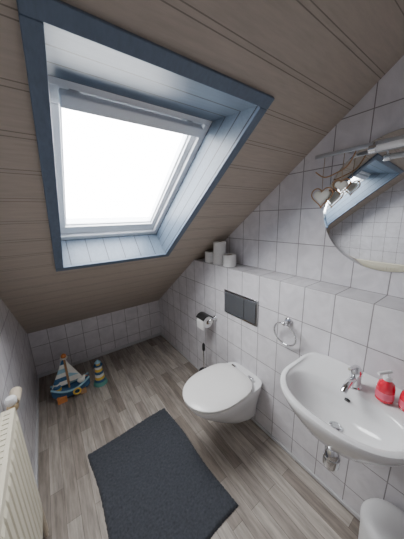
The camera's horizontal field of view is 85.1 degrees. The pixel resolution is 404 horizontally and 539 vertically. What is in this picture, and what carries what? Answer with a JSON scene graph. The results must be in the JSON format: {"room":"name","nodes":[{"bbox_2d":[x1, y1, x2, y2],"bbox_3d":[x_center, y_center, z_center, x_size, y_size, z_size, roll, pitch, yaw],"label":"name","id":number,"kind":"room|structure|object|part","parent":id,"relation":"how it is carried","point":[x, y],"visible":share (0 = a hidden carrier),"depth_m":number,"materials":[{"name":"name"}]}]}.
{"room":"bathroom","nodes":[
{"label":"bathroom","id":0,"kind":"room"},
{"bbox_2d":[0,298,36,475],"bbox_3d":[-0.682,0.189,0.478,0.100,2.450,3.490,-11,16,-34],"label":"wall","id":1,"kind":"structure","parent":0,"point":[17,367],"depth_m":1.40,"materials":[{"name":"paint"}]},
{"bbox_2d":[0,387,48,538],"bbox_3d":[-0.551,0.991,0.665,0.073,0.796,1.063,-11,16,-34],"label":"panel radiator","id":2,"kind":"object","parent":1,"relation":"attached to","point":[22,515],"visible":1,"depth_m":0.78,"materials":[{"name":"metal"}]},
{"bbox_2d":[0,407,14,516],"bbox_3d":[-0.510,0.640,0.519,0.043,0.007,0.900,-11,16,-34],"label":"grille","id":3,"kind":"object","parent":2,"relation":"attached to","point":[7,418],"depth_m":0.74,"materials":[{"name":"metal"}]},
{"bbox_2d":[35,376,38,487],"bbox_3d":[-0.598,1.356,0.784,0.012,0.035,3.478,-11,16,-34],"label":"baseboard","id":4,"kind":"structure","parent":1,"relation":"attached to","point":[37,399],"depth_m":1.57,"materials":[{"name":"white"}]},
{"bbox_2d":[27,300,160,374],"bbox_3d":[-1.054,0.712,2.579,1.694,0.483,0.100,-11,16,-34],"label":"wall","id":5,"kind":"structure","parent":0,"point":[85,338],"depth_m":2.41,"materials":[{"name":"tile"}]},
{"bbox_2d":[37,332,160,377],"bbox_3d":[-1.080,0.952,2.541,1.334,0.035,0.012,-11,16,-34],"label":"baseboard","id":6,"kind":"structure","parent":5,"relation":"attached to","point":[157,334],"depth_m":2.50,"materials":[{"name":"white tile"}]},
{"bbox_2d":[38,335,359,538],"bbox_3d":[0.001,1.304,1.221,1.694,0.100,3.690,-11,16,-34],"label":"floor","id":7,"kind":"structure","parent":0,"point":[276,497],"depth_m":1.43,"materials":[{"name":"laminate"}]},
{"bbox_2d":[50,354,89,404],"bbox_3d":[-1.149,0.910,1.904,0.300,0.415,0.137,-11,16,-34],"label":"boat","id":8,"kind":"object","parent":7,"relation":"on","point":[62,388],"visible":1,"depth_m":1.89,"materials":[{"name":"blue paint"}]},
{"bbox_2d":[93,360,107,386],"bbox_3d":[-0.963,0.954,2.056,0.124,0.249,0.124,-11,16,-34],"label":"lighthouse","id":9,"kind":"object","parent":7,"relation":"on","point":[101,380],"visible":1,"depth_m":2.03,"materials":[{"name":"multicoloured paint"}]},
{"bbox_2d":[87,408,238,538],"bbox_3d":[-0.277,1.228,1.302,0.585,0.022,0.816,-12,17,-36],"label":"bath rug","id":10,"kind":"object","parent":7,"relation":"on","point":[152,482],"visible":1,"depth_m":1.25,"materials":[{"name":"grey fabric"}]},
{"bbox_2d":[199,343,206,370],"bbox_3d":[0.019,0.852,1.962,0.104,0.435,0.104,-11,16,-34],"label":"toilet brush","id":11,"kind":"object","parent":7,"relation":"on","point":[203,344],"visible":0.37,"depth_m":1.94,"materials":[{"name":"black plastic"}]},
{"bbox_3d":[0.019,0.855,1.962,0.014,0.370,0.014,-11,16,-34],"label":"handle","id":12,"kind":"part","parent":11,"relation":"part of","materials":[{"name":"silver metal"}]},
{"bbox_2d":[358,498,403,538],"bbox_3d":[0.762,1.153,0.903,0.208,0.296,0.208,-11,16,-34],"label":"waste bin","id":13,"kind":"object","parent":7,"relation":"on","point":[379,518],"visible":1,"depth_m":0.89,"materials":[{"name":"white plastic"}]},
{"bbox_2d":[0,0,403,333],"bbox_3d":[-0.089,-0.250,0.917,1.694,2.252,3.846,-11,16,-34],"label":"ceiling","id":14,"kind":"structure","parent":0,"point":[317,59],"depth_m":0.78,"materials":[{"name":"wood"}]},
{"bbox_2d":[18,12,63,268],"bbox_3d":[-0.567,-0.249,0.832,0.039,0.645,0.854,-11,16,-34],"label":"trim","id":15,"kind":"structure","parent":14,"relation":"attached to","point":[32,30],"depth_m":0.56,"materials":[{"name":"wood"}]},
{"bbox_2d":[61,229,156,239],"bbox_3d":[-0.625,-0.266,1.497,0.670,0.105,0.097,-11,16,-34],"label":"frame","id":16,"kind":"object","parent":14,"relation":"attached to","point":[71,236],"visible":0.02,"depth_m":1.45,"materials":[{"name":"plastic"}]},
{"bbox_2d":[55,253,169,271],"bbox_3d":[-0.538,-0.057,1.450,0.720,0.033,0.038,-11,16,-34],"label":"trim","id":17,"kind":"structure","parent":14,"relation":"attached to","point":[122,260],"depth_m":1.40,"materials":[{"name":"wood"}]},
{"bbox_2d":[61,234,164,265],"bbox_3d":[-0.570,-0.144,1.471,0.641,0.144,0.126,-11,16,-34],"label":"lining","id":18,"kind":"object","parent":14,"relation":"attached to","point":[76,251],"visible":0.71,"depth_m":1.43,"materials":[{"name":"white wood"}]},
{"bbox_2d":[16,0,274,109],"bbox_3d":[-0.043,-0.548,0.598,0.720,0.033,0.038,-11,16,-34],"label":"trim","id":19,"kind":"structure","parent":14,"relation":"attached to","point":[59,14],"depth_m":0.51,"materials":[{"name":"wood"}]},
{"bbox_2d":[44,23,255,233],"bbox_3d":[-0.342,-0.461,1.035,0.670,0.583,0.996,-11,16,-34],"label":"window frame","id":20,"kind":"structure","parent":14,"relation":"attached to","point":[74,62],"depth_m":0.72,"materials":[{"name":"plastic"}]},
{"bbox_3d":[-0.655,-0.423,1.002,0.030,0.464,0.589,-11,16,-34],"label":"sash","id":21,"kind":"part","parent":20,"relation":"part of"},
{"bbox_2d":[59,104,66,223],"bbox_3d":[-0.636,-0.416,1.009,0.010,0.414,0.546,-11,16,-34],"label":"bead","id":22,"kind":"object","parent":20,"relation":"attached to","point":[59,104],"visible":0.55,"depth_m":0.92,"materials":[{"name":"plastic"}]},
{"bbox_3d":[-0.600,-0.298,1.452,0.586,0.089,0.089,-11,16,-34],"label":"sash bottom","id":23,"kind":"part","parent":20,"relation":"part of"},
{"bbox_2d":[65,220,150,224],"bbox_3d":[-0.579,-0.304,1.421,0.530,0.015,0.014,-11,16,-34],"label":"bead","id":24,"kind":"object","parent":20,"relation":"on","point":[134,221],"visible":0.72,"depth_m":1.40,"materials":[{"name":"plastic"}]},
{"bbox_3d":[-0.259,-0.636,0.866,0.586,0.089,0.089,-11,16,-34],"label":"sash","id":25,"kind":"part","parent":20,"relation":"part of","materials":[{"name":"plastic"}]},
{"bbox_3d":[-0.230,-0.658,0.818,0.670,0.105,0.097,-11,16,-34],"label":"frame","id":26,"kind":"part","parent":20,"relation":"part of","materials":[{"name":"plastic"}]},
{"bbox_2d":[58,88,202,137],"bbox_3d":[-0.229,-0.585,0.847,0.545,0.049,0.052,-11,16,-34],"label":"bar","id":27,"kind":"object","parent":20,"relation":"attached to","point":[71,100],"visible":1,"depth_m":0.80,"materials":[{"name":"plastic"}]},
{"bbox_2d":[150,135,188,220],"bbox_3d":[-0.214,-0.498,1.302,0.010,0.414,0.546,-11,16,-34],"label":"bead","id":28,"kind":"object","parent":20,"relation":"attached to","point":[186,136],"visible":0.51,"depth_m":1.23,"materials":[{"name":"plastic"}]},
{"bbox_3d":[-0.204,-0.511,1.315,0.030,0.464,0.589,-11,16,-34],"label":"sash","id":29,"kind":"part","parent":20,"relation":"part of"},
{"bbox_2d":[153,124,209,230],"bbox_3d":[-0.172,-0.511,1.334,0.042,0.566,0.712,-11,16,-34],"label":"frame","id":30,"kind":"object","parent":14,"relation":"attached to","point":[197,142],"visible":0.37,"depth_m":1.22,"materials":[{"name":"plastic"}]},
{"bbox_2d":[156,106,257,251],"bbox_3d":[-0.062,-0.385,1.246,0.025,0.669,0.970,-11,16,-34],"label":"lining","id":31,"kind":"object","parent":14,"relation":"attached to","point":[222,134],"visible":0.93,"depth_m":1.10,"materials":[{"name":"wood"}]},
{"bbox_2d":[165,106,266,253],"bbox_3d":[-0.014,-0.356,1.215,0.040,0.645,0.854,-11,16,-34],"label":"trim","id":32,"kind":"structure","parent":14,"relation":"attached to","point":[259,113],"depth_m":1.01,"materials":[{"name":"wood"}]},
{"bbox_2d":[159,55,403,514],"bbox_3d":[0.547,-0.049,1.330,0.260,2.450,3.490,-11,16,-34],"label":"wall","id":33,"kind":"structure","parent":0,"point":[346,311],"depth_m":1.24,"materials":[{"name":"tile"}]},
{"bbox_2d":[196,312,216,330],"bbox_3d":[0.039,0.436,1.863,0.117,0.119,0.147,-11,16,-34],"label":"toilet paper holder","id":34,"kind":"object","parent":33,"relation":"attached to","point":[205,320],"visible":1,"depth_m":1.84,"materials":[{"name":"metal"}]},
{"bbox_2d":[205,241,235,266],"bbox_3d":[0.141,-0.135,1.761,0.108,0.180,0.327,-11,16,-34],"label":"rolls","id":35,"kind":"object","parent":33,"relation":"in","point":[217,256],"visible":1,"depth_m":1.71,"materials":[{"name":"paper"}]},
{"bbox_2d":[183,362,261,423],"bbox_3d":[0.129,0.910,1.494,0.534,0.343,0.360,-11,16,-34],"label":"wall-hung toilet","id":36,"kind":"object","parent":33,"relation":"attached to","point":[228,393],"visible":1,"depth_m":1.40,"materials":[{"name":"white ceramic"}]},
{"bbox_3d":[0.094,0.778,1.440,0.450,0.016,0.356,-11,16,-34],"label":"seat","id":37,"kind":"part","parent":36,"relation":"part of","materials":[{"name":"plastic"}]},
{"bbox_2d":[224,289,257,326],"bbox_3d":[0.269,0.267,1.575,0.015,0.184,0.325,-11,16,-34],"label":"flush plate","id":38,"kind":"object","parent":33,"relation":"attached to","point":[244,308],"visible":1,"depth_m":1.55,"materials":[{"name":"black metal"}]},
{"bbox_2d":[161,333,359,520],"bbox_3d":[0.475,1.154,1.530,0.010,0.022,3.478,-11,16,-34],"label":"baseboard","id":39,"kind":"structure","parent":33,"relation":"attached to","point":[284,448],"depth_m":1.35,"materials":[{"name":"white tile"}]},
{"bbox_2d":[273,317,296,346],"bbox_3d":[0.477,0.362,1.263,0.058,0.170,0.151,-11,16,-34],"label":"towel ring","id":40,"kind":"object","parent":33,"relation":"attached to","point":[288,321],"visible":1,"depth_m":1.25,"materials":[{"name":"silver metal"}]},
{"bbox_2d":[280,352,403,471],"bbox_3d":[0.562,0.596,0.890,0.412,0.439,0.478,-11,16,-34],"label":"washbasin","id":41,"kind":"object","parent":33,"relation":"attached to","point":[334,400],"visible":1,"depth_m":0.87,"materials":[{"name":"white ceramic"}]},
{"bbox_2d":[340,366,362,393],"bbox_3d":[0.598,0.434,0.881,0.139,0.123,0.054,-11,16,-34],"label":"faucet","id":42,"kind":"object","parent":41,"relation":"on","point":[351,384],"depth_m":0.89,"materials":[{"name":"silver metal"}]},
{"bbox_2d":[375,370,395,403],"bbox_3d":[0.692,0.438,0.827,0.066,0.127,0.058,-11,16,-34],"label":"soap dispenser","id":43,"kind":"object","parent":41,"relation":"on","point":[385,389],"visible":1,"depth_m":0.81,"materials":[{"name":"red plastic"}]},
{"bbox_2d":[398,389,403,411],"bbox_3d":[0.737,0.453,0.783,0.064,0.115,0.054,-5,14,-12],"label":"soap dispenser","id":44,"kind":"object","parent":41,"relation":"on","point":[401,397],"visible":1,"depth_m":0.79,"materials":[{"name":"red plastic"}]},
{"bbox_2d":[315,134,403,159],"bbox_3d":[0.788,-0.482,0.816,0.111,0.052,0.740,-11,16,-34],"label":"lamp","id":45,"kind":"object","parent":33,"relation":"attached to","point":[397,141],"visible":1,"depth_m":0.88,"materials":[{"name":"metal"}]},
{"bbox_2d":[311,151,356,207],"bbox_3d":[0.625,-0.420,1.064,0.018,0.238,0.190,-11,16,-34],"label":"heart ornament","id":46,"kind":"object","parent":45,"relation":"hanging from","point":[322,195],"visible":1,"depth_m":1.07,"materials":[{"name":"brown wood"}]},
{"bbox_2d":[323,128,403,272],"bbox_3d":[0.812,-0.275,0.928,0.011,0.584,0.584,-11,16,-34],"label":"round mirror","id":47,"kind":"object","parent":33,"relation":"attached to","point":[365,223],"visible":0.92,"depth_m":0.99,"materials":[{"name":"mirror"}]}
]}

